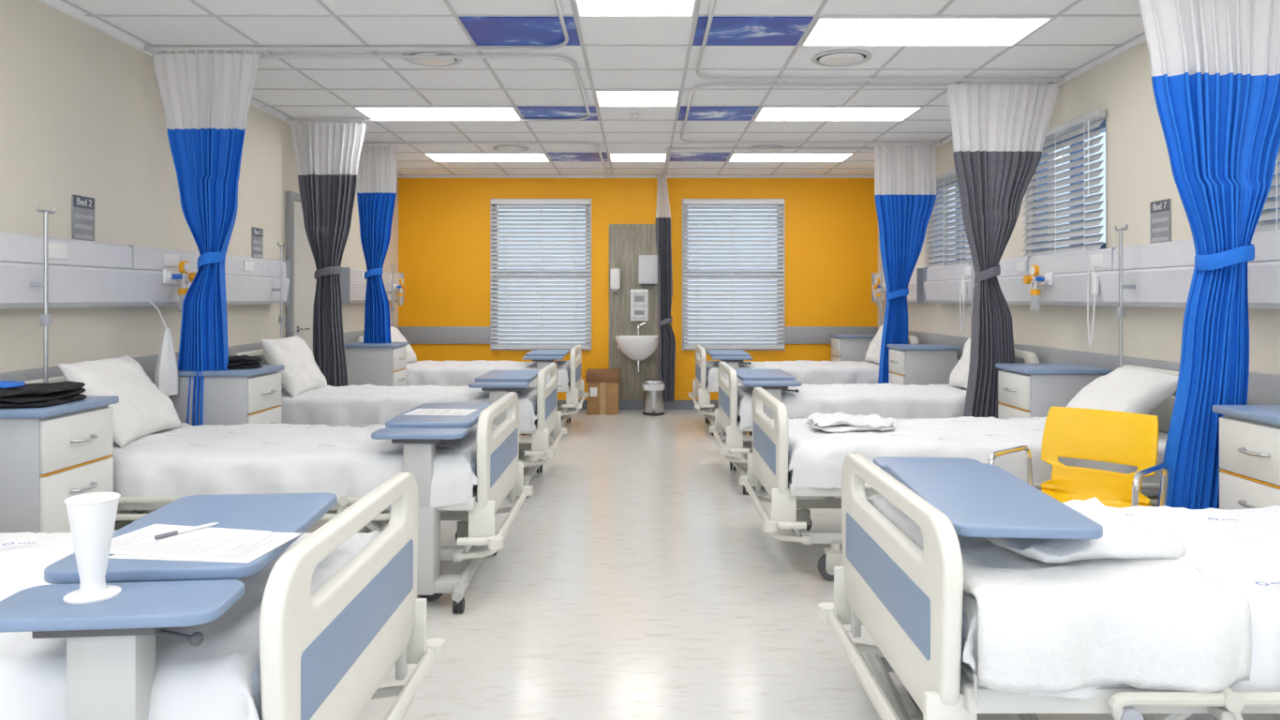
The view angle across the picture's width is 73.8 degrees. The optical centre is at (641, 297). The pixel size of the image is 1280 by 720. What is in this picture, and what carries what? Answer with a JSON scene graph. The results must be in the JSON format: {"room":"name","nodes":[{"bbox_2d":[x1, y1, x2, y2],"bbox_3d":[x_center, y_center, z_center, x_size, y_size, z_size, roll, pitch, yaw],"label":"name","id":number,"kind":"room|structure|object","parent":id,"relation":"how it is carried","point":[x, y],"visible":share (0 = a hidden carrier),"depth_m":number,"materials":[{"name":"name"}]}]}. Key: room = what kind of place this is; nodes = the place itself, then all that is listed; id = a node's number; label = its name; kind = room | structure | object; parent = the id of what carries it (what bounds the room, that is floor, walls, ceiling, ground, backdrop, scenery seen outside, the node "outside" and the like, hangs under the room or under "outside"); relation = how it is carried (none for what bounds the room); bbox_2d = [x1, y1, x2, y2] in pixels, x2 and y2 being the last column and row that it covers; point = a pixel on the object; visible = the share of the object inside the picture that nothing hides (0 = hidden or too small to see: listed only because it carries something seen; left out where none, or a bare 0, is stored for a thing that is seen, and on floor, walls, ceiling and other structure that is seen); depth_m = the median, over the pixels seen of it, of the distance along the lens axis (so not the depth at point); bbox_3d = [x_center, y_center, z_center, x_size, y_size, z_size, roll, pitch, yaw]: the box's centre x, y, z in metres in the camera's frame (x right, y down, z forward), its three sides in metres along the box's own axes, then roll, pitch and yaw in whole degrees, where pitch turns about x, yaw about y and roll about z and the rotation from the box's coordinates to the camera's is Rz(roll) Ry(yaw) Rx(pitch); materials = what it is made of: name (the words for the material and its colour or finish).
{"room":"hospital room","nodes":[
{"label":"hospital room","id":0,"kind":"room"},
{"bbox_2d":[0,0,398,513],"bbox_3d":[-2.900,-0.065,4.350,0.200,2.690,10.900,0,0,0],"label":"wall","id":1,"kind":"structure","parent":0,"point":[81,111],"depth_m":4.43,"materials":[{"name":"beige paint"}]},
{"bbox_2d":[72,193,94,240],"bbox_3d":[-2.795,-0.395,4.270,0.008,0.230,0.170,0,0,0],"label":"sign","id":2,"kind":"object","parent":1,"relation":"attached to","point":[82,207],"visible":0.98,"depth_m":4.26,"materials":[{"name":"grey plastic"}]},
{"bbox_2d":[0,342,268,383],"bbox_3d":[-2.785,0.425,2.800,0.030,0.200,7.800,0,0,0],"label":"trim","id":3,"kind":"structure","parent":1,"relation":"attached to","point":[148,363],"depth_m":4.73,"materials":[{"name":"grey plastic"}]},
{"bbox_2d":[0,231,289,308],"bbox_3d":[-2.725,-0.117,3.510,0.150,0.325,5.828,0,0,0],"label":"bedhead panel","id":4,"kind":"object","parent":1,"relation":"attached to","point":[82,273],"visible":0.82,"depth_m":4.25,"materials":[{"name":"white plastic"}]},
{"bbox_2d":[29,205,56,383],"bbox_3d":[-2.627,0.012,3.720,0.086,0.826,0.122,0,0,0],"label":"pole","id":5,"kind":"object","parent":4,"relation":"attached to","point":[45,318],"visible":0.93,"depth_m":3.71,"materials":[{"name":"metal"}]},
{"bbox_2d":[148,299,178,395],"bbox_3d":[-2.567,0.264,4.596,0.142,0.512,0.130,0,0,-40],"label":"laundry bag","id":6,"kind":"object","parent":4,"relation":"hanging from","point":[166,374],"visible":0.94,"depth_m":4.56,"materials":[{"name":"white plastic"}]},
{"bbox_2d":[163,260,196,312],"bbox_3d":[-2.612,-0.066,4.850,0.085,0.291,0.260,0,0,0],"label":"gas flowmeter","id":7,"kind":"object","parent":4,"relation":"attached to","point":[183,275],"visible":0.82,"depth_m":4.82,"materials":[{"name":"white plastic"}]},
{"bbox_2d":[285,191,316,352],"bbox_3d":[-2.755,0.220,7.180,0.088,2.120,0.960,0,0,0],"label":"door","id":8,"kind":"structure","parent":1,"relation":"in","point":[299,312],"depth_m":6.88,"materials":[{"name":"paint"}]},
{"bbox_2d":[339,267,403,302],"bbox_3d":[-2.724,-0.117,8.625,0.149,0.325,1.758,0,0,0],"label":"bedhead panel","id":9,"kind":"object","parent":1,"relation":"attached to","point":[352,281],"visible":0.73,"depth_m":8.03,"materials":[{"name":"white plastic"}]},
{"bbox_2d":[38,0,1146,178],"bbox_3d":[-0.045,-1.395,4.350,5.510,0.030,10.900,0,0,0],"label":"trim","id":10,"kind":"structure","parent":1,"relation":"attached to","point":[54,4],"depth_m":6.20,"materials":[{"name":"paint"}]},
{"bbox_2d":[57,0,1144,174],"bbox_3d":[-0.045,-1.460,4.450,5.910,0.100,11.100,0,0,0],"label":"ceiling","id":11,"kind":"structure","parent":0,"point":[154,30],"depth_m":5.29,"materials":[{"name":"tile"}]},
{"bbox_2d":[143,0,568,50],"bbox_3d":[-1.579,-1.391,3.750,2.381,0.029,2.022,0,0,0],"label":"track","id":12,"kind":"object","parent":11,"relation":"attached to","point":[557,3],"visible":1,"depth_m":4.74,"materials":[{"name":"metal"}]},
{"bbox_2d":[151,50,258,425],"bbox_3d":[-2.429,-0.187,4.733,0.610,2.386,0.162,0,0,8],"label":"privacy curtain","id":13,"kind":"object","parent":12,"relation":"hanging from","point":[205,98],"visible":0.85,"depth_m":4.73,"materials":[{"name":"fabric"}]},
{"bbox_2d":[253,53,590,121],"bbox_3d":[-1.579,-1.391,5.775,2.381,0.029,1.772,0,0,0],"label":"track","id":14,"kind":"object","parent":11,"relation":"attached to","point":[262,55],"visible":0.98,"depth_m":4.91,"materials":[{"name":"metal"}]},
{"bbox_2d":[291,120,365,386],"bbox_3d":[-2.440,-0.187,6.628,0.575,2.386,0.164,0,0,0],"label":"privacy curtain","id":15,"kind":"object","parent":14,"relation":"hanging from","point":[327,155],"visible":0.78,"depth_m":6.63,"materials":[{"name":"fabric"}]},
{"bbox_2d":[353,106,521,119],"bbox_3d":[-1.530,-1.403,6.500,1.176,0.011,0.476,0,0,0],"label":"ceiling light panel","id":16,"kind":"object","parent":11,"relation":"attached to","point":[372,112],"visible":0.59,"depth_m":6.45,"materials":[{"name":"white plastic"}]},
{"bbox_2d":[362,140,607,177],"bbox_3d":[-1.579,-1.391,8.655,2.381,0.029,2.091,0,0,0],"label":"track","id":17,"kind":"object","parent":11,"relation":"attached to","point":[397,141],"visible":0.95,"depth_m":7.61,"materials":[{"name":"metal"}]},
{"bbox_2d":[357,145,396,342],"bbox_3d":[-2.374,-0.187,7.598,0.368,2.386,0.160,0,0,0],"label":"privacy curtain","id":18,"kind":"object","parent":17,"relation":"hanging from","point":[377,167],"visible":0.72,"depth_m":7.59,"materials":[{"name":"fabric"}]},
{"bbox_2d":[423,152,550,161],"bbox_3d":[-1.530,-1.403,8.500,1.176,0.011,0.476,0,0,0],"label":"ceiling light panel","id":19,"kind":"object","parent":11,"relation":"attached to","point":[436,156],"visible":1,"depth_m":8.46,"materials":[{"name":"white plastic"}]},
{"bbox_2d":[458,16,580,45],"bbox_3d":[-0.630,-1.405,4.500,0.574,0.008,0.474,0,0,0],"label":"panel","id":20,"kind":"object","parent":11,"relation":"attached to","point":[484,31],"visible":1,"depth_m":4.46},
{"bbox_2d":[517,106,598,120],"bbox_3d":[-0.630,-1.405,6.500,0.574,0.008,0.474,0,0,0],"label":"panel","id":21,"kind":"object","parent":11,"relation":"attached to","point":[528,112],"visible":0.76,"depth_m":6.46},
{"bbox_2d":[61,0,1145,175],"bbox_3d":[-0.045,-1.407,4.350,5.510,0.005,10.900,0,0,0],"label":"grid","id":22,"kind":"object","parent":11,"relation":"attached to","point":[817,14],"depth_m":5.27,"materials":[{"name":"metal"}]},
{"bbox_2d":[574,0,697,16],"bbox_3d":[-0.030,-1.403,4.000,0.576,0.011,0.476,0,0,0],"label":"ceiling light panel","id":23,"kind":"object","parent":11,"relation":"attached to","point":[584,7],"visible":1,"depth_m":4.12,"materials":[{"name":"white plastic"}]},
{"bbox_2d":[595,89,680,106],"bbox_3d":[-0.030,-1.403,6.000,0.576,0.011,0.476,0,0,0],"label":"ceiling light panel","id":24,"kind":"object","parent":11,"relation":"attached to","point":[604,97],"visible":1,"depth_m":5.97,"materials":[{"name":"white plastic"}]},
{"bbox_2d":[677,106,758,120],"bbox_3d":[0.570,-1.405,6.500,0.574,0.008,0.474,0,0,0],"label":"panel","id":25,"kind":"object","parent":11,"relation":"attached to","point":[695,113],"visible":1,"depth_m":6.49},
{"bbox_2d":[692,16,813,45],"bbox_3d":[0.570,-1.405,4.500,0.574,0.008,0.474,0,0,0],"label":"panel","id":26,"kind":"object","parent":11,"relation":"attached to","point":[723,31],"visible":1,"depth_m":4.48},
{"bbox_2d":[662,146,874,175],"bbox_3d":[1.454,-1.391,8.794,2.451,0.029,1.811,0,0,0],"label":"track","id":27,"kind":"object","parent":11,"relation":"attached to","point":[733,147],"visible":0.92,"depth_m":7.89,"materials":[{"name":"metal"}]},
{"bbox_2d":[655,173,675,401],"bbox_3d":[0.261,-0.117,9.439,0.193,2.526,0.150,0,0,40],"label":"privacy curtain","id":28,"kind":"object","parent":27,"relation":"hanging from","point":[666,364],"visible":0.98,"depth_m":9.43,"materials":[{"name":"fabric"}]},
{"bbox_2d":[728,152,854,161],"bbox_3d":[1.470,-1.403,8.500,1.176,0.011,0.476,0,0,0],"label":"ceiling light panel","id":29,"kind":"object","parent":11,"relation":"attached to","point":[736,156],"visible":1,"depth_m":8.46,"materials":[{"name":"white plastic"}]},
{"bbox_2d":[753,106,922,120],"bbox_3d":[1.470,-1.403,6.500,1.176,0.011,0.476,0,0,0],"label":"ceiling light panel","id":30,"kind":"object","parent":11,"relation":"attached to","point":[766,113],"visible":1,"depth_m":6.48,"materials":[{"name":"white plastic"}]},
{"bbox_2d":[811,49,872,66],"bbox_3d":[1.170,-1.400,5.000,0.350,0.018,0.350,0,0,0],"label":"ceiling vent","id":31,"kind":"object","parent":11,"relation":"in","point":[837,57],"visible":1,"depth_m":4.96,"materials":[{"name":"metal"}]},
{"bbox_2d":[680,81,1054,143],"bbox_3d":[1.504,-1.391,6.575,2.351,0.029,2.072,0,0,0],"label":"track","id":32,"kind":"object","parent":11,"relation":"attached to","point":[693,90],"visible":0.96,"depth_m":5.96,"materials":[{"name":"metal"}]},
{"bbox_2d":[874,143,936,383],"bbox_3d":[2.344,-0.187,7.577,0.531,2.386,0.164,0,0,0],"label":"privacy curtain","id":33,"kind":"object","parent":32,"relation":"hanging from","point":[904,175],"visible":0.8,"depth_m":7.59,"materials":[{"name":"fabric"}]},
{"bbox_2d":[696,0,1064,81],"bbox_3d":[1.504,-1.391,4.380,2.351,0.029,2.102,0,0,0],"label":"track","id":34,"kind":"object","parent":11,"relation":"attached to","point":[714,2],"visible":1,"depth_m":5.41,"materials":[{"name":"metal"}]},
{"bbox_2d":[946,81,1059,417],"bbox_3d":[2.291,-0.187,5.385,0.711,2.386,0.162,0,0,7],"label":"privacy curtain","id":35,"kind":"object","parent":34,"relation":"hanging from","point":[999,131],"visible":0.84,"depth_m":5.40,"materials":[{"name":"fabric"}]},
{"bbox_2d":[1138,0,1279,508],"bbox_3d":[2.295,-0.187,3.315,0.722,2.386,0.178,0,0,0],"label":"privacy curtain","id":36,"kind":"object","parent":34,"relation":"hanging from","point":[1215,64],"visible":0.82,"depth_m":3.31,"materials":[{"name":"fabric"}]},
{"bbox_2d":[800,16,1053,45],"bbox_3d":[1.470,-1.403,4.500,1.176,0.011,0.476,0,0,0],"label":"ceiling light panel","id":37,"kind":"object","parent":11,"relation":"attached to","point":[826,31],"visible":1,"depth_m":4.46,"materials":[{"name":"white plastic"}]},
{"bbox_2d":[398,178,878,400],"bbox_3d":[-0.045,-0.065,9.900,5.910,2.690,0.200,0,0,0],"label":"wall","id":38,"kind":"structure","parent":0,"point":[831,224],"depth_m":9.80,"materials":[{"name":"orange paint"}]},
{"bbox_2d":[400,326,490,343],"bbox_3d":[-2.255,0.425,9.785,1.030,0.200,0.030,0,0,0],"label":"trim","id":39,"kind":"structure","parent":38,"relation":"attached to","point":[413,334],"depth_m":9.77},
{"bbox_2d":[490,198,591,350],"bbox_3d":[-1.160,-0.270,9.856,1.160,1.740,0.128,0,0,0],"label":"window","id":40,"kind":"structure","parent":38,"relation":"in","point":[589,205],"depth_m":9.79,"materials":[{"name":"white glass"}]},
{"bbox_2d":[491,199,590,348],"bbox_3d":[-1.160,-0.270,9.748,1.130,1.700,0.064,0,0,0],"label":"blind","id":41,"kind":"object","parent":40,"relation":"attached to","point":[505,325],"visible":0.98,"depth_m":9.75,"materials":[{"name":"white plastic"}]},
{"bbox_2d":[609,223,659,400],"bbox_3d":[-0.060,0.160,9.790,0.640,2.020,0.017,0,0,0],"label":"panel","id":42,"kind":"object","parent":38,"relation":"attached to","point":[627,242],"visible":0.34,"depth_m":9.78,"materials":[{"name":"grey wood"}]},
{"bbox_2d":[614,322,658,373],"bbox_3d":[-0.040,0.565,9.593,0.524,0.584,0.379,0,0,0],"label":"washbasin","id":43,"kind":"object","parent":42,"relation":"attached to","point":[637,348],"visible":0.91,"depth_m":9.47,"materials":[{"name":"white ceramic"}]},
{"bbox_2d":[682,198,784,350],"bbox_3d":[1.050,-0.270,9.856,1.180,1.740,0.128,0,0,0],"label":"window","id":44,"kind":"structure","parent":38,"relation":"in","point":[683,205],"depth_m":9.80,"materials":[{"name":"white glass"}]},
{"bbox_2d":[683,199,784,348],"bbox_3d":[1.050,-0.270,9.748,1.150,1.700,0.064,0,0,0],"label":"blind","id":45,"kind":"object","parent":44,"relation":"attached to","point":[698,325],"visible":0.98,"depth_m":9.75,"materials":[{"name":"white plastic"}]},
{"bbox_2d":[784,326,875,343],"bbox_3d":[2.160,0.425,9.785,1.040,0.200,0.030,0,0,0],"label":"trim","id":46,"kind":"structure","parent":38,"relation":"attached to","point":[793,334],"depth_m":9.77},
{"bbox_2d":[304,409,1279,719],"bbox_3d":[-0.045,1.330,4.450,5.910,0.100,11.100,0,0,0],"label":"floor","id":47,"kind":"structure","parent":0,"point":[637,577],"depth_m":3.54,"materials":[{"name":"plastic"}]},
{"bbox_2d":[0,395,119,533],"bbox_3d":[-2.365,0.840,3.270,0.500,0.880,0.450,0,0,0],"label":"base cabinet","id":48,"kind":"object","parent":47,"relation":"on","point":[52,454],"visible":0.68,"depth_m":3.11,"materials":[{"name":"laminate"}]},
{"bbox_2d":[0,381,87,407],"bbox_3d":[-2.356,0.363,3.238,0.377,0.071,0.367,0,0,-9],"label":"folded clothes","id":49,"kind":"object","parent":48,"relation":"on","point":[30,394],"visible":0.98,"depth_m":3.15,"materials":[{"name":"black fabric"}]},
{"bbox_2d":[0,491,337,719],"bbox_3d":[-0.962,0.897,1.820,0.404,0.765,0.867,0,0,-5],"label":"table","id":50,"kind":"object","parent":47,"relation":"on","point":[111,643],"visible":0.88,"depth_m":1.51,"materials":[{"name":"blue plastic"}]},
{"bbox_2d":[63,491,121,604],"bbox_3d":[-0.985,0.445,1.530,0.088,0.177,0.088,0,0,0],"label":"cup","id":51,"kind":"object","parent":50,"relation":"on","point":[92,516],"visible":1,"depth_m":1.51,"materials":[{"name":"white plastic"}]},
{"bbox_2d":[108,532,301,563],"bbox_3d":[-0.900,0.514,1.775,0.296,0.002,0.210,0,0,6],"label":"paper sheet","id":52,"kind":"object","parent":50,"relation":"on","point":[246,552],"visible":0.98,"depth_m":1.73,"materials":[{"name":"white paper"}]},
{"bbox_2d":[109,523,270,560],"bbox_3d":[-0.980,0.512,1.800,0.296,0.002,0.210,0,0,12],"label":"paper sheet","id":53,"kind":"object","parent":52,"relation":"on","point":[203,543],"visible":0.91,"depth_m":1.79,"materials":[{"name":"white paper"}]},
{"bbox_2d":[169,364,284,425],"bbox_3d":[-2.365,0.840,4.890,0.500,0.880,0.450,0,0,0],"label":"base cabinet","id":54,"kind":"object","parent":47,"relation":"on","point":[239,395],"visible":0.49,"depth_m":4.68,"materials":[{"name":"metal"}]},
{"bbox_2d":[24,375,532,600],"bbox_3d":[-1.632,0.820,4.000,2.118,0.920,1.068,0,0,0],"label":"hospital bed","id":55,"kind":"object","parent":47,"relation":"on","point":[498,471],"visible":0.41,"depth_m":3.64,"materials":[{"name":"plastic"}]},
{"bbox_2d":[111,422,498,507],"bbox_3d":[-1.659,0.752,4.000,1.967,0.228,0.982,0,0,0],"label":"sheet","id":56,"kind":"object","parent":55,"relation":"on","point":[186,460],"visible":0.68,"depth_m":3.55,"materials":[{"name":"white fabric"}]},
{"bbox_2d":[56,354,181,447],"bbox_3d":[-2.442,0.470,4.020,0.306,0.372,0.621,0,0,-5],"label":"pillow","id":57,"kind":"object","parent":56,"relation":"on","point":[141,409],"visible":0.83,"depth_m":3.92,"materials":[{"name":"white fabric"}]},
{"bbox_2d":[250,472,445,719],"bbox_3d":[-1.627,0.820,1.980,2.118,0.920,1.068,0,0,0],"label":"hospital bed","id":58,"kind":"object","parent":47,"relation":"on","point":[325,653],"visible":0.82,"depth_m":1.86,"materials":[{"name":"plastic"}]},
{"bbox_2d":[0,530,380,719],"bbox_3d":[-1.655,0.749,1.980,1.955,0.225,0.980,0,0,0],"label":"sheet","id":59,"kind":"object","parent":58,"relation":"on","point":[211,679],"visible":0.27,"depth_m":1.57,"materials":[{"name":"white fabric"}]},
{"bbox_2d":[344,342,408,386],"bbox_3d":[-2.365,0.840,7.600,0.500,0.880,0.450,0,0,0],"label":"base cabinet","id":60,"kind":"object","parent":47,"relation":"on","point":[375,364],"visible":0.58,"depth_m":7.39,"materials":[{"name":"metal"}]},
{"bbox_2d":[234,349,566,469],"bbox_3d":[-1.627,0.820,6.000,2.118,0.920,1.068,0,0,0],"label":"hospital bed","id":61,"kind":"object","parent":47,"relation":"on","point":[548,422],"visible":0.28,"depth_m":5.66,"materials":[{"name":"plastic"}]},
{"bbox_2d":[281,383,537,431],"bbox_3d":[-1.656,0.748,6.000,1.963,0.228,1.002,0,0,0],"label":"sheet","id":62,"kind":"object","parent":61,"relation":"on","point":[366,404],"visible":0.61,"depth_m":5.55,"materials":[{"name":"white fabric"}]},
{"bbox_2d":[258,334,327,397],"bbox_3d":[-2.443,0.470,6.000,0.290,0.398,0.634,0,0,4],"label":"pillow","id":63,"kind":"object","parent":62,"relation":"on","point":[301,374],"visible":0.94,"depth_m":5.83,"materials":[{"name":"white fabric"}]},
{"bbox_2d":[371,402,497,612],"bbox_3d":[-0.925,0.907,3.897,0.404,0.745,0.927,0,0,0],"label":"table","id":64,"kind":"object","parent":47,"relation":"on","point":[420,435],"visible":0.7,"depth_m":3.51,"materials":[{"name":"grey plastic"}]},
{"bbox_2d":[357,335,588,418],"bbox_3d":[-1.617,0.820,8.450,2.118,0.920,1.068,0,0,0],"label":"hospital bed","id":65,"kind":"object","parent":47,"relation":"on","point":[574,390],"visible":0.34,"depth_m":8.04,"materials":[{"name":"plastic"}]},
{"bbox_2d":[406,359,570,386],"bbox_3d":[-1.642,0.751,8.442,1.956,0.236,1.012,0,0,0],"label":"sheet","id":66,"kind":"object","parent":65,"relation":"on","point":[428,372],"visible":0.56,"depth_m":8.00,"materials":[{"name":"white fabric"}]},
{"bbox_2d":[468,370,542,497],"bbox_3d":[-0.930,0.907,5.897,0.404,0.745,0.927,0,0,0],"label":"table","id":67,"kind":"object","parent":47,"relation":"on","point":[498,382],"visible":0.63,"depth_m":5.59,"materials":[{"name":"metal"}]},
{"bbox_2d":[585,368,620,414],"bbox_3d":[-0.430,1.040,9.500,0.366,0.480,0.306,0,0,0],"label":"cardboard box","id":68,"kind":"object","parent":47,"relation":"on","point":[602,383],"visible":0.99,"depth_m":9.36,"materials":[{"name":"cardboard"}]},
{"bbox_2d":[642,377,664,415],"bbox_3d":[0.136,1.083,9.413,0.247,0.395,0.266,0,0,-39],"label":"pedal bin","id":69,"kind":"object","parent":47,"relation":"on","point":[653,388],"visible":1,"depth_m":9.32,"materials":[{"name":"metal"}]},
{"bbox_2d":[729,368,801,493],"bbox_3d":[0.860,0.907,5.997,0.404,0.745,0.927,0,0,0],"label":"table","id":70,"kind":"object","parent":47,"relation":"on","point":[772,380],"visible":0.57,"depth_m":5.77,"materials":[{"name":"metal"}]},
{"bbox_2d":[688,335,919,416],"bbox_3d":[1.547,0.820,8.450,2.118,0.920,1.068,0,0,0],"label":"hospital bed","id":71,"kind":"object","parent":47,"relation":"on","point":[700,391],"visible":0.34,"depth_m":8.04,"materials":[{"name":"plastic"}]},
{"bbox_2d":[705,359,878,389],"bbox_3d":[1.575,0.751,8.449,1.946,0.229,0.991,0,0,0],"label":"sheet","id":72,"kind":"object","parent":71,"relation":"on","point":[810,372],"visible":0.62,"depth_m":8.00,"materials":[{"name":"white fabric"}]},
{"bbox_2d":[829,333,875,361],"bbox_3d":[2.345,0.840,9.420,0.500,0.880,0.450,0,0,0],"label":"base cabinet","id":73,"kind":"object","parent":47,"relation":"on","point":[844,347],"visible":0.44,"depth_m":9.22,"materials":[{"name":"metal"}]},
{"bbox_2d":[709,349,1039,489],"bbox_3d":[1.577,0.820,6.100,2.118,0.920,1.068,0,0,0],"label":"hospital bed","id":74,"kind":"object","parent":47,"relation":"on","point":[727,421],"visible":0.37,"depth_m":5.72,"materials":[{"name":"plastic"}]},
{"bbox_2d":[737,383,967,430],"bbox_3d":[1.605,0.753,6.103,1.939,0.238,0.999,0,0,0],"label":"sheet","id":75,"kind":"object","parent":74,"relation":"on","point":[909,401],"visible":0.63,"depth_m":5.65,"materials":[{"name":"white fabric"}]},
{"bbox_2d":[887,343,959,385],"bbox_3d":[2.365,0.840,7.230,0.500,0.880,0.450,0,0,0],"label":"base cabinet","id":76,"kind":"object","parent":47,"relation":"on","point":[909,364],"visible":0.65,"depth_m":7.03,"materials":[{"name":"metal"}]},
{"bbox_2d":[739,364,1178,580],"bbox_3d":[1.597,0.820,4.250,2.118,0.920,1.068,0,0,0],"label":"hospital bed","id":77,"kind":"object","parent":47,"relation":"on","point":[769,458],"visible":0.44,"depth_m":3.90,"materials":[{"name":"plastic"}]},
{"bbox_2d":[771,416,1168,490],"bbox_3d":[1.625,0.752,4.250,1.941,0.233,0.982,0,0,0],"label":"sheet","id":78,"kind":"object","parent":77,"relation":"on","point":[817,457],"visible":0.55,"depth_m":3.82,"materials":[{"name":"white fabric"}]},
{"bbox_2d":[805,411,895,431],"bbox_3d":[1.053,0.619,4.298,0.427,0.062,0.326,0,0,-9],"label":"folded towel","id":79,"kind":"object","parent":78,"relation":"on","point":[837,422],"visible":1,"depth_m":4.20,"materials":[{"name":"white fabric"}]},
{"bbox_2d":[1066,366,1178,414],"bbox_3d":[2.361,0.504,4.250,0.365,0.313,0.620,0,0,6],"label":"pillow","id":80,"kind":"object","parent":78,"relation":"on","point":[1126,389],"visible":0.62,"depth_m":4.08,"materials":[{"name":"white fabric"}]},
{"bbox_2d":[859,456,1102,719],"bbox_3d":[0.910,0.897,2.409,0.404,0.765,0.997,0,0,4],"label":"table","id":81,"kind":"object","parent":47,"relation":"on","point":[979,499],"visible":0.59,"depth_m":2.22,"materials":[{"name":"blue plastic"}]},
{"bbox_2d":[818,452,1279,719],"bbox_3d":[1.627,0.820,2.270,2.118,0.920,1.068,0,0,0],"label":"hospital bed","id":82,"kind":"object","parent":47,"relation":"on","point":[908,598],"visible":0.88,"depth_m":1.93,"materials":[{"name":"beige plastic"}]},
{"bbox_2d":[962,504,1279,705],"bbox_3d":[1.657,0.755,2.265,1.952,0.232,1.010,0,0,0],"label":"sheet","id":83,"kind":"object","parent":82,"relation":"on","point":[1238,550],"visible":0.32,"depth_m":2.10,"materials":[{"name":"white fabric"}]},
{"bbox_2d":[866,494,1251,693],"bbox_3d":[0.990,0.705,2.271,0.580,0.225,1.040,0,0,0],"label":"blanket","id":84,"kind":"object","parent":83,"relation":"on","point":[1141,623],"visible":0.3,"depth_m":1.78,"materials":[{"name":"white fabric"}]},
{"bbox_2d":[983,496,1186,563],"bbox_3d":[1.075,0.567,2.159,0.427,0.089,0.406,0,0,-3],"label":"folded blanket","id":85,"kind":"object","parent":84,"relation":"on","point":[1123,538],"visible":0.61,"depth_m":1.99,"materials":[{"name":"white fabric"}]},
{"bbox_2d":[995,363,1111,418],"bbox_3d":[2.395,0.840,5.020,0.500,0.880,0.450,0,0,0],"label":"base cabinet","id":86,"kind":"object","parent":47,"relation":"on","point":[1024,390],"visible":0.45,"depth_m":4.82,"materials":[{"name":"metal"}]},
{"bbox_2d":[987,406,1168,507],"bbox_3d":[1.732,0.873,3.361,0.549,0.814,0.542,0,0,-44],"label":"armchair","id":87,"kind":"object","parent":47,"relation":"on","point":[1131,439],"visible":0.59,"depth_m":3.49,"materials":[{"name":"yellow plastic"}]},
{"bbox_2d":[1212,404,1279,508],"bbox_3d":[2.365,0.840,2.980,0.500,0.880,0.450,0,0,0],"label":"base cabinet","id":88,"kind":"object","parent":47,"relation":"on","point":[1249,435],"visible":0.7,"depth_m":3.02,"materials":[{"name":"metal"}]},
{"bbox_2d":[878,41,1279,506],"bbox_3d":[2.810,-0.065,4.350,0.200,2.690,10.900,0,0,0],"label":"wall","id":89,"kind":"structure","parent":0,"point":[1138,172],"depth_m":4.83,"materials":[{"name":"beige paint"}]},
{"bbox_2d":[871,267,923,302],"bbox_3d":[2.635,-0.117,8.725,0.149,0.325,1.558,0,0,0],"label":"bedhead panel","id":90,"kind":"object","parent":89,"relation":"attached to","point":[915,286],"visible":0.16,"depth_m":8.11,"materials":[{"name":"white plastic"}]},
{"bbox_2d":[934,179,965,262],"bbox_3d":[2.805,-0.675,7.510,0.070,0.790,1.180,0,0,0],"label":"window","id":91,"kind":"structure","parent":89,"relation":"in","point":[956,180],"depth_m":7.94,"materials":[{"name":"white glass"}]},
{"bbox_2d":[923,168,970,267],"bbox_3d":[2.663,-0.680,7.465,0.064,0.840,1.150,0,0,0],"label":"blind","id":92,"kind":"object","parent":91,"relation":"attached to","point":[947,174],"visible":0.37,"depth_m":7.46,"materials":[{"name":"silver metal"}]},
{"bbox_2d":[1034,119,1105,250],"bbox_3d":[2.805,-0.675,5.500,0.070,0.790,1.040,0,0,0],"label":"window","id":93,"kind":"structure","parent":89,"relation":"in","point":[1103,124],"depth_m":5.48,"materials":[{"name":"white glass"}]},
{"bbox_2d":[1022,108,1105,256],"bbox_3d":[2.663,-0.680,5.455,0.064,0.840,1.010,0,0,0],"label":"blind","id":94,"kind":"object","parent":93,"relation":"attached to","point":[1097,113],"visible":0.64,"depth_m":5.34,"materials":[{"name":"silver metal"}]},
{"bbox_2d":[875,326,1279,404],"bbox_3d":[2.695,0.425,4.350,0.030,0.200,10.900,0,0,0],"label":"trim","id":95,"kind":"structure","parent":89,"relation":"attached to","point":[1263,388],"depth_m":5.00,"materials":[{"name":"grey plastic"}]},
{"bbox_2d":[923,229,1279,309],"bbox_3d":[2.635,-0.117,4.175,0.150,0.325,7.158,0,0,0],"label":"bedhead panel","id":96,"kind":"object","parent":89,"relation":"attached to","point":[1161,274],"visible":0.63,"depth_m":4.64,"materials":[{"name":"white plastic"}]},
{"bbox_2d":[1150,198,1171,243],"bbox_3d":[2.705,-0.395,4.450,0.008,0.230,0.170,0,0,0],"label":"sign","id":97,"kind":"object","parent":89,"relation":"attached to","point":[1160,210],"visible":0.98,"depth_m":4.44,"materials":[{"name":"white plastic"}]},
{"bbox_2d":[1266,150,1279,221],"bbox_3d":[2.805,-0.675,3.215,0.070,0.790,1.130,0,0,0],"label":"window","id":98,"kind":"structure","parent":89,"relation":"in","point":[1278,151],"depth_m":3.73,"materials":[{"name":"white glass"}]},
{"bbox_2d":[1254,146,1279,232],"bbox_3d":[2.663,-0.680,3.170,0.064,0.840,1.100,0,0,0],"label":"blind","id":99,"kind":"object","parent":98,"relation":"attached to","point":[1270,215],"visible":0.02,"depth_m":3.61,"materials":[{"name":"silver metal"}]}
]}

